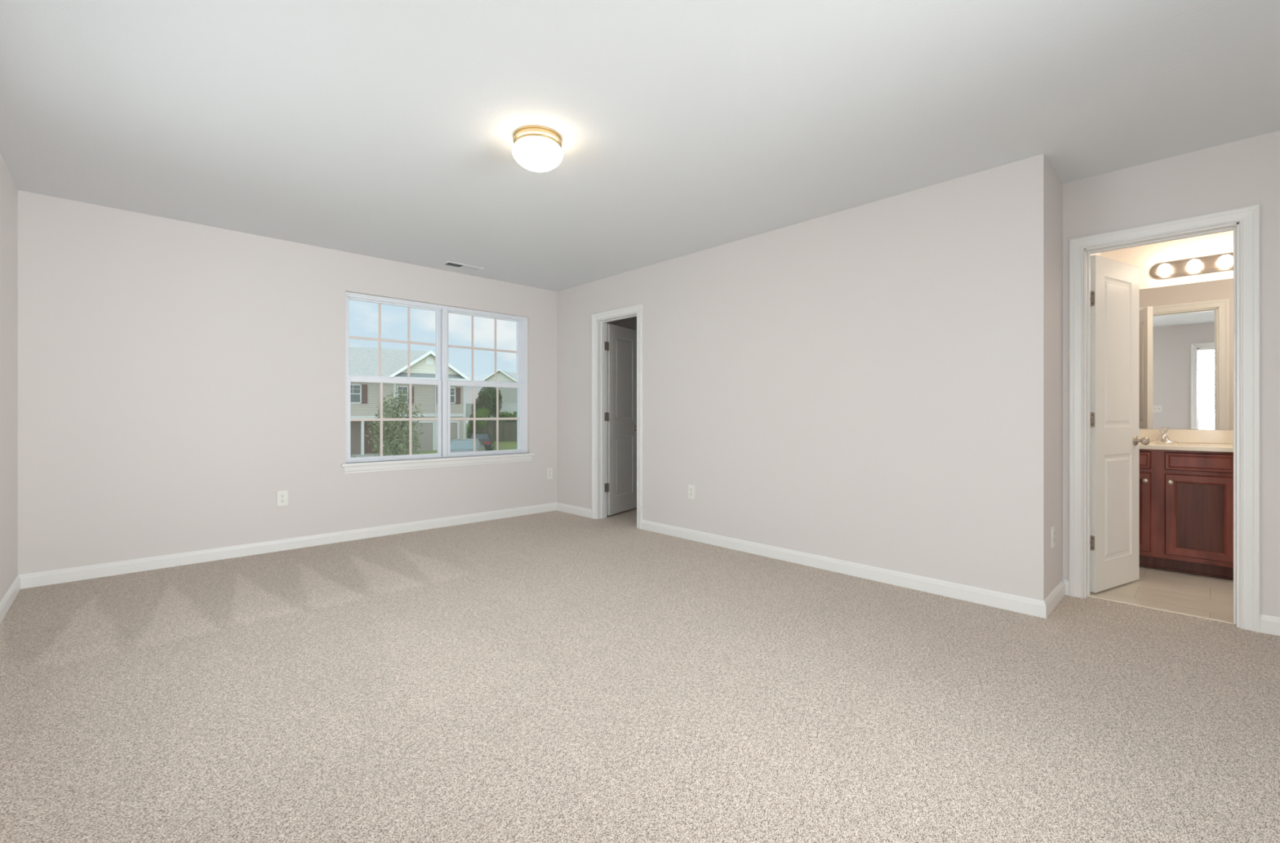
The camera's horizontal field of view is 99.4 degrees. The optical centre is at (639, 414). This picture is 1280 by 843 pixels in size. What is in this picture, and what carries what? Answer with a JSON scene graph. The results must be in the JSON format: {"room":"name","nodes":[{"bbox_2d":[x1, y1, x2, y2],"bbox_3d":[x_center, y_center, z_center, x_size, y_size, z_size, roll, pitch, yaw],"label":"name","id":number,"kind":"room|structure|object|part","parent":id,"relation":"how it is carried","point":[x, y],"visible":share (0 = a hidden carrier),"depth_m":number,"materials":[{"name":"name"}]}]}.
{"room":"empty bedroom","nodes":[
{"label":"empty bedroom","id":0,"kind":"room"},
{"bbox_2d":[0,153,17,601],"bbox_3d":[-1.857,-0.103,1.187,0.120,2.540,5.780,0,0,-44],"label":"wall","id":1,"kind":"structure","parent":0,"point":[8,189],"depth_m":3.06,"materials":[{"name":"white paint"}]},
{"bbox_2d":[0,574,20,623],"bbox_3d":[-1.808,1.024,1.233,0.013,0.087,5.780,0,0,-44],"label":"baseboard","id":2,"kind":"structure","parent":1,"relation":"attached to","point":[6,602],"depth_m":3.01,"materials":[{"name":"white paint"}]},
{"bbox_2d":[17,190,636,574],"bbox_3d":[-1.889,-0.103,5.257,5.686,2.540,0.160,0,0,-44],"label":"wall","id":3,"kind":"structure","parent":0,"point":[175,377],"depth_m":3.92,"materials":[{"name":"white paint"}]},
{"bbox_2d":[276,490,288,506],"bbox_3d":[-2.809,0.657,4.265,0.074,0.120,0.009,0,0,-44],"label":"wall outlet","id":4,"kind":"object","parent":3,"relation":"attached to","point":[282,495],"visible":1,"depth_m":4.26,"materials":[{"name":"white plastic"}]},
{"bbox_2d":[18,502,556,589],"bbox_3d":[-2.362,1.024,4.688,3.976,0.087,0.013,0,0,-44],"label":"baseboard","id":5,"kind":"structure","parent":3,"relation":"attached to","point":[103,570],"depth_m":4.12,"materials":[{"name":"white paint"}]},
{"bbox_2d":[341,292,534,474],"bbox_3d":[-1.872,-0.274,5.247,1.875,1.545,0.189,0,0,-44],"label":"window","id":6,"kind":"structure","parent":3,"relation":"in","point":[441,344],"depth_m":5.21,"materials":[{"name":"white plastic"}]},
{"bbox_3d":[-2.241,-0.663,4.957,0.826,0.728,0.028,0,0,-44],"label":"sash","id":7,"kind":"part","parent":6,"relation":"part of","materials":[{"name":"clear glass"}]},
{"bbox_3d":[-2.212,0.036,4.927,0.830,0.728,0.028,0,0,-44],"label":"sash","id":8,"kind":"part","parent":6,"relation":"part of","materials":[{"name":"white plastic"}]},
{"bbox_3d":[-1.598,-0.663,5.569,0.826,0.728,0.028,0,0,-44],"label":"sash","id":9,"kind":"part","parent":6,"relation":"part of","materials":[{"name":"white plastic"}]},
{"bbox_3d":[-1.569,0.036,5.538,0.830,0.728,0.028,0,0,-44],"label":"sash","id":10,"kind":"part","parent":6,"relation":"part of","materials":[{"name":"white plastic"}]},
{"bbox_2d":[546,467,552,479],"bbox_3d":[-0.995,0.650,5.992,0.074,0.120,0.009,0,0,-44],"label":"wall outlet","id":11,"kind":"object","parent":3,"relation":"attached to","point":[549,471],"visible":1,"depth_m":5.99,"materials":[{"name":"white plastic"}]},
{"bbox_2d":[0,507,1279,842],"bbox_3d":[0.553,1.098,3.171,6.346,0.062,6.430,0,0,-44],"label":"floor","id":12,"kind":"structure","parent":0,"point":[553,677],"depth_m":2.00,"materials":[{"name":"carpet"}]},
{"bbox_2d":[1139,448,1233,579],"bbox_3d":[3.738,0.653,3.865,0.576,0.828,0.765,0,0,-44],"label":"vanity cabinet","id":13,"kind":"object","parent":12,"relation":"on","point":[1186,497],"visible":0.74,"depth_m":3.61,"materials":[{"name":"brown wood"}]},
{"bbox_3d":[3.411,0.315,3.849,0.020,0.121,0.310,0,0,-44],"label":"drawer","id":14,"kind":"part","parent":13,"relation":"part of","materials":[{"name":"brown wood"}]},
{"bbox_3d":[3.411,0.674,3.849,0.019,0.550,0.310,0,0,-44],"label":"cabinet door","id":15,"kind":"part","parent":13,"relation":"part of","materials":[{"name":"brown wood"}]},
{"bbox_3d":[3.481,0.454,3.740,0.031,0.031,0.031,0,0,-44],"label":"knob","id":16,"kind":"part","parent":13,"relation":"part of","materials":[{"name":"beige"}]},
{"bbox_3d":[3.565,0.454,3.652,0.031,0.031,0.031,0,0,-44],"label":"knob","id":17,"kind":"part","parent":13,"relation":"part of","materials":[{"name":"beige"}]},
{"bbox_2d":[1139,442,1233,452],"bbox_3d":[3.751,0.272,3.861,0.561,0.130,0.789,0,0,-44],"label":"countertop","id":18,"kind":"structure","parent":13,"relation":"on","point":[1152,446],"depth_m":3.65,"materials":[{"name":"beige stone"}]},
{"bbox_2d":[1149,427,1178,443],"bbox_3d":[3.842,0.152,4.009,0.157,0.110,0.138,0,0,-13],"label":"faucet","id":19,"kind":"object","parent":18,"relation":"on","point":[1163,437],"visible":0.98,"depth_m":4.00,"materials":[{"name":"silver metal"}]},
{"bbox_3d":[3.830,0.169,3.974,0.132,0.047,0.032,0,0,-44],"label":"spout","id":20,"kind":"part","parent":19,"relation":"part of","materials":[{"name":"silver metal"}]},
{"bbox_3d":[3.874,0.122,4.016,0.044,0.050,0.044,0,0,-21],"label":"handle","id":21,"kind":"part","parent":19,"relation":"part of","materials":[{"name":"white plastic"}]},
{"bbox_3d":[3.678,0.315,3.569,0.020,0.121,0.331,0,0,-44],"label":"drawer","id":22,"kind":"part","parent":13,"relation":"part of","materials":[{"name":"brown wood"}]},
{"bbox_3d":[3.678,0.674,3.569,0.019,0.550,0.331,0,0,-44],"label":"cabinet door","id":23,"kind":"part","parent":13,"relation":"part of","materials":[{"name":"brown wood"}]},
{"bbox_3d":[3.678,0.674,3.569,0.001,0.435,0.216,0,0,-44],"label":"door panel","id":24,"kind":"part","parent":13,"relation":"part of","materials":[{"name":"brown wood"}]},
{"bbox_2d":[0,0,1279,291],"bbox_3d":[0.384,-1.423,3.348,6.346,0.100,6.060,0,0,-44],"label":"ceiling","id":25,"kind":"structure","parent":0,"point":[381,129],"depth_m":2.43,"materials":[{"name":"white paint"}]},
{"bbox_2d":[440,261,484,271],"bbox_3d":[-1.641,-1.368,5.018,0.356,0.010,0.140,0,0,-44],"label":"ceiling vent","id":26,"kind":"object","parent":25,"relation":"in","point":[449,264],"visible":1,"depth_m":5.00,"materials":[{"name":"white metal"}]},
{"bbox_2d":[511,124,563,172],"bbox_3d":[-0.507,-1.296,2.693,0.248,0.155,0.248,0,0,-44],"label":"ceiling light","id":27,"kind":"object","parent":25,"relation":"attached to","point":[537,148],"visible":1,"depth_m":2.61,"materials":[{"name":"white glass"}]},
{"bbox_2d":[556,154,1048,600],"bbox_3d":[0.642,-0.103,4.502,0.120,2.540,4.425,0,0,-44],"label":"wall","id":28,"kind":"structure","parent":0,"point":[867,384],"depth_m":3.55,"materials":[{"name":"white paint"}]},
{"bbox_2d":[556,502,591,518],"bbox_3d":[-0.710,1.024,5.826,0.013,0.087,0.642,0,0,-44],"label":"baseboard","id":29,"kind":"structure","parent":28,"relation":"attached to","point":[580,511],"depth_m":5.81,"materials":[{"name":"white paint"}]},
{"bbox_2d":[596,312,636,519],"bbox_3d":[-0.203,0.051,5.639,0.481,2.031,1.073,0,0,-3],"label":"door","id":30,"kind":"structure","parent":28,"relation":"in","point":[616,345],"depth_m":5.76,"materials":[{"name":"white paint"}]},
{"bbox_2d":[591,303,642,528],"bbox_3d":[-0.238,0.018,5.325,0.020,2.098,0.736,0,0,-44],"label":"door frame","id":31,"kind":"structure","parent":28,"relation":"attached to","point":[637,308],"depth_m":5.11,"materials":[{"name":"white paint"}]},
{"bbox_2d":[688,484,694,499],"bbox_3d":[0.438,0.659,4.623,0.009,0.120,0.074,0,0,-44],"label":"wall outlet","id":32,"kind":"object","parent":28,"relation":"attached to","point":[691,487],"visible":1,"depth_m":4.62,"materials":[{"name":"white plastic"}]},
{"bbox_2d":[641,520,1045,618],"bbox_3d":[1.074,1.024,3.953,0.013,0.087,3.060,0,0,-44],"label":"baseboard","id":33,"kind":"structure","parent":28,"relation":"attached to","point":[1035,607],"depth_m":3.51,"materials":[{"name":"white paint"}]},
{"bbox_2d":[1048,161,1100,595],"bbox_3d":[2.943,-0.103,3.717,2.130,2.540,0.115,0,0,-44],"label":"wall","id":34,"kind":"structure","parent":0,"point":[1055,184],"depth_m":3.07,"materials":[{"name":"white paint"}]},
{"bbox_2d":[1050,524,1054,548],"bbox_3d":[2.291,0.677,3.010,0.074,0.120,0.009,0,0,-44],"label":"wall outlet","id":35,"kind":"object","parent":34,"relation":"attached to","point":[1052,528],"visible":1,"depth_m":2.99,"materials":[{"name":"white plastic"}]},
{"bbox_2d":[1044,579,1065,618],"bbox_3d":[2.320,1.024,3.036,0.553,0.087,0.013,0,0,-44],"label":"baseboard","id":36,"kind":"structure","parent":34,"relation":"attached to","point":[1051,601],"depth_m":3.01,"materials":[{"name":"white paint"}]},
{"bbox_2d":[1100,231,1233,430],"bbox_3d":[4.375,-0.103,3.686,0.100,2.540,1.905,0,0,-44],"label":"wall","id":37,"kind":"structure","parent":0,"point":[1145,257],"depth_m":4.03,"materials":[{"name":"beige paint"}]},
{"bbox_2d":[1139,428,1233,444],"bbox_3d":[3.946,0.158,4.047,0.020,0.098,0.789,0,0,-44],"label":"backsplash","id":38,"kind":"structure","parent":37,"relation":"attached to","point":[1186,436],"depth_m":3.95,"materials":[{"name":"beige stone"}]},
{"bbox_2d":[1139,278,1233,430],"bbox_3d":[3.952,-0.426,4.043,0.006,1.066,0.770,0,0,-45],"label":"wall mirror","id":39,"kind":"object","parent":37,"relation":"attached to","point":[1186,331],"visible":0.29,"depth_m":3.98,"materials":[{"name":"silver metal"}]},
{"bbox_2d":[1150,252,1233,279],"bbox_3d":[4.056,-1.081,3.865,0.114,0.116,0.624,0,0,-44],"label":"vanity light","id":40,"kind":"object","parent":37,"relation":"attached to","point":[1222,262],"visible":0.71,"depth_m":3.92,"materials":[{"name":"silver metal"}]},
{"bbox_3d":[3.882,-1.081,4.020,0.076,0.072,0.072,0,0,-44],"label":"light bulb","id":41,"kind":"part","parent":40,"relation":"part of","materials":[{"name":"white glass"}]},
{"bbox_3d":[3.989,-1.081,3.909,0.076,0.072,0.072,0,0,-44],"label":"light bulb","id":42,"kind":"part","parent":40,"relation":"part of","materials":[{"name":"white glass"}]},
{"bbox_3d":[4.095,-1.081,3.797,0.076,0.072,0.072,0,0,-44],"label":"light bulb","id":43,"kind":"part","parent":40,"relation":"part of","materials":[{"name":"white glass"}]},
{"bbox_2d":[1062,130,1279,627],"bbox_3d":[3.026,-0.103,2.782,0.120,2.540,1.355,0,0,-44],"label":"wall","id":44,"kind":"structure","parent":0,"point":[1243,173],"depth_m":2.73,"materials":[{"name":"white paint"}]},
{"bbox_2d":[1063,579,1069,595],"bbox_3d":[2.522,1.024,3.215,0.013,0.087,0.032,0,0,-44],"label":"baseboard","id":45,"kind":"structure","parent":44,"relation":"attached to","point":[1066,582],"depth_m":3.21,"materials":[{"name":"white paint"}]},
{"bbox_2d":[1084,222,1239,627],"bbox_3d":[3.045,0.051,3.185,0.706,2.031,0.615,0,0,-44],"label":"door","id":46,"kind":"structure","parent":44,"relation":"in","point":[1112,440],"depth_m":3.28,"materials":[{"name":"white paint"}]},
{"bbox_3d":[3.181,0.166,3.441,0.064,0.064,0.072,0,0,-28],"label":"knob","id":47,"kind":"part","parent":46,"relation":"part of","materials":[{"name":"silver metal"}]},
{"bbox_2d":[1089,595,1233,623],"bbox_3d":[2.837,1.067,2.982,0.026,0.007,0.605,0,0,-44],"label":"threshold","id":48,"kind":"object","parent":44,"relation":"attached to","point":[1095,597],"depth_m":2.96,"materials":[{"name":"beige wood"}]},
{"bbox_2d":[1069,204,1259,632],"bbox_3d":[2.786,0.018,2.933,0.020,2.098,0.741,0,0,-44],"label":"door frame","id":49,"kind":"structure","parent":44,"relation":"attached to","point":[1248,217],"depth_m":2.71,"materials":[{"name":"white paint"}]},
{"bbox_2d":[1259,613,1279,635],"bbox_3d":[3.245,1.024,2.456,0.013,0.087,0.582,0,0,-44],"label":"baseboard","id":50,"kind":"structure","parent":44,"relation":"attached to","point":[1268,624],"depth_m":2.64,"materials":[{"name":"white paint"}]},
{"label":"outside","id":51,"kind":"structure","parent":0,"visible":0},
{"bbox_2d":[368,419,516,453],"bbox_3d":[-15.000,1.517,64.500,185.174,2.900,183.826,0,0,-44],"label":"lawn","id":52,"kind":"structure","parent":51,"point":[505,445],"depth_m":43.04,"materials":[{"name":"green plant"}]},
{"bbox_2d":[365,386,425,456],"bbox_3d":[-9.905,0.864,22.013,2.395,4.069,1.666,0,0,0],"label":"young tree","id":53,"kind":"object","parent":52,"relation":"on","point":[393,445],"visible":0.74,"depth_m":21.85,"materials":[{"name":"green plant"}]},
{"bbox_2d":[349,346,471,454],"bbox_3d":[-23.116,-1.031,41.771,17.798,8.611,11.074,0,0,-32],"label":"house","id":54,"kind":"structure","parent":52,"relation":"on","point":[364,397],"depth_m":41.11,"materials":[{"name":"beige plastic"}]},
{"bbox_3d":[-20.483,-1.483,38.743,1.006,1.311,0.009,0,0,-32],"label":"pane","id":55,"kind":"part","parent":54,"relation":"part of","materials":[{"name":"grey glass"}]},
{"bbox_3d":[-19.339,1.748,37.844,0.181,2.825,0.181,0,0,-32],"label":"porch post","id":56,"kind":"part","parent":54,"relation":"part of","materials":[{"name":"white"}]},
{"bbox_2d":[361,384,367,404],"bbox_3d":[-19.843,-1.483,39.116,0.362,1.379,0.068,0,0,-32],"label":"shutter","id":57,"kind":"object","parent":54,"relation":"hanging from","point":[364,387],"depth_m":39.08,"materials":[{"name":"red"}]},
{"bbox_3d":[-19.588,1.861,39.282,1.017,2.373,0.056,0,0,-32],"label":"entry door","id":58,"kind":"part","parent":54,"relation":"part of","materials":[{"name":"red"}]},
{"bbox_3d":[-17.703,-1.489,40.488,0.723,1.209,0.009,0,0,-32],"label":"pane","id":59,"kind":"part","parent":54,"relation":"part of","materials":[{"name":"grey"}]},
{"bbox_2d":[412,386,413,403],"bbox_3d":[-17.182,-1.489,40.785,0.362,1.277,0.068,0,0,-32],"label":"shutter","id":60,"kind":"object","parent":54,"relation":"hanging from","point":[412,386],"depth_m":40.84,"materials":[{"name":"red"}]},
{"bbox_3d":[-16.947,1.822,40.942,2.825,2.678,0.051,0,0,-32],"label":"garage trim","id":61,"kind":"part","parent":54,"relation":"part of","materials":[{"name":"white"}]},
{"bbox_2d":[426,355,433,364],"bbox_3d":[-16.069,-4.161,41.477,0.565,0.678,0.034,0,0,-32],"label":"gable vent","id":62,"kind":"object","parent":54,"relation":"attached to","point":[429,359],"depth_m":41.46,"materials":[{"name":"white"}]},
{"bbox_3d":[-14.970,1.822,42.182,1.797,2.678,0.051,0,0,-32],"label":"garage trim","id":63,"kind":"part","parent":54,"relation":"part of","materials":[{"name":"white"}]},
{"bbox_3d":[-14.874,-1.489,42.262,0.915,1.209,0.009,0,0,-32],"label":"pane","id":64,"kind":"part","parent":54,"relation":"part of","materials":[{"name":"grey glass"}]},
{"bbox_2d":[455,387,460,404],"bbox_3d":[-14.272,-1.489,42.610,0.362,1.277,0.068,0,0,-32],"label":"shutter","id":65,"kind":"object","parent":54,"relation":"hanging from","point":[457,389],"depth_m":42.57,"materials":[{"name":"red"}]},
{"bbox_2d":[466,413,477,438],"bbox_3d":[-13.322,1.269,43.107,0.897,2.838,0.856,0,0,0],"label":"columnar shrub","id":66,"kind":"object","parent":52,"relation":"on","point":[469,428],"visible":0.46,"depth_m":42.94,"materials":[{"name":"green plant"}]},
{"bbox_2d":[469,432,494,450],"bbox_3d":[-11.945,2.058,40.781,1.844,1.455,4.680,0,0,-13],"label":"car","id":67,"kind":"object","parent":52,"relation":"on","point":[485,438],"visible":0.52,"depth_m":39.30,"materials":[{"name":"black paint"}]},
{"bbox_2d":[475,407,489,432],"bbox_3d":[-12.872,0.885,44.206,1.294,2.966,1.067,0,0,0],"label":"leafy shrub","id":68,"kind":"object","parent":52,"relation":"on","point":[482,413],"visible":0.84,"depth_m":44.03,"materials":[{"name":"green plant"}]},
{"bbox_2d":[471,386,502,417],"bbox_3d":[-13.298,-0.884,47.198,2.831,3.907,2.023,0,0,0],"label":"evergreen tree","id":69,"kind":"object","parent":52,"relation":"on","point":[486,399],"visible":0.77,"depth_m":46.80,"materials":[{"name":"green plant"}]},
{"bbox_2d":[466,403,516,417],"bbox_3d":[-13.400,-0.248,51.545,8.100,1.730,0.170,0,0,0],"label":"vinyl fence","id":70,"kind":"object","parent":52,"relation":"on","point":[508,407],"visible":0.16,"depth_m":51.50,"materials":[{"name":"white plastic"}]},
{"bbox_2d":[475,422,516,441],"bbox_3d":[-11.125,1.562,45.060,5.450,1.910,0.121,0,0,0],"label":"wooden fence","id":71,"kind":"object","parent":52,"relation":"on","point":[504,427],"visible":0.44,"depth_m":45.00,"materials":[{"name":"grey wood"}]},
{"bbox_2d":[481,368,516,403],"bbox_3d":[-10.950,-2.483,66.020,14.700,5.340,8.760,0,0,0],"label":"house","id":72,"kind":"structure","parent":52,"relation":"on","point":[508,395],"depth_m":62.00,"materials":[{"name":"grey"}]},
{"bbox_2d":[483,419,516,424],"bbox_3d":[-10.724,0.629,46.003,6.402,0.558,0.633,0,0,0],"label":"hedge","id":73,"kind":"object","parent":52,"relation":"on","point":[508,420],"visible":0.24,"depth_m":45.92,"materials":[{"name":"green plant"}]},
{"bbox_2d":[490,411,516,420],"bbox_3d":[-12.245,-0.068,48.790,2.789,1.428,0.749,0,0,0],"label":"climbing shrub","id":74,"kind":"object","parent":52,"relation":"on","point":[503,415],"visible":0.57,"depth_m":48.68,"materials":[{"name":"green plant"}]},
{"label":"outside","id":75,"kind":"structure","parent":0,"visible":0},
{"bbox_2d":[350,453,417,457],"bbox_3d":[-19.250,2.800,31.700,21.500,0.030,13.400,0,0,0],"label":"driveway","id":76,"kind":"structure","parent":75,"point":[355,455],"depth_m":37.45,"materials":[{"name":"concrete"}]},
{"bbox_2d":[450,438,485,453],"bbox_3d":[-9.603,2.058,29.620,1.844,1.455,4.680,0,0,-8],"label":"car","id":77,"kind":"object","parent":76,"relation":"on","point":[461,445],"visible":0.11,"depth_m":29.08,"materials":[{"name":"silver metal"}]}
]}

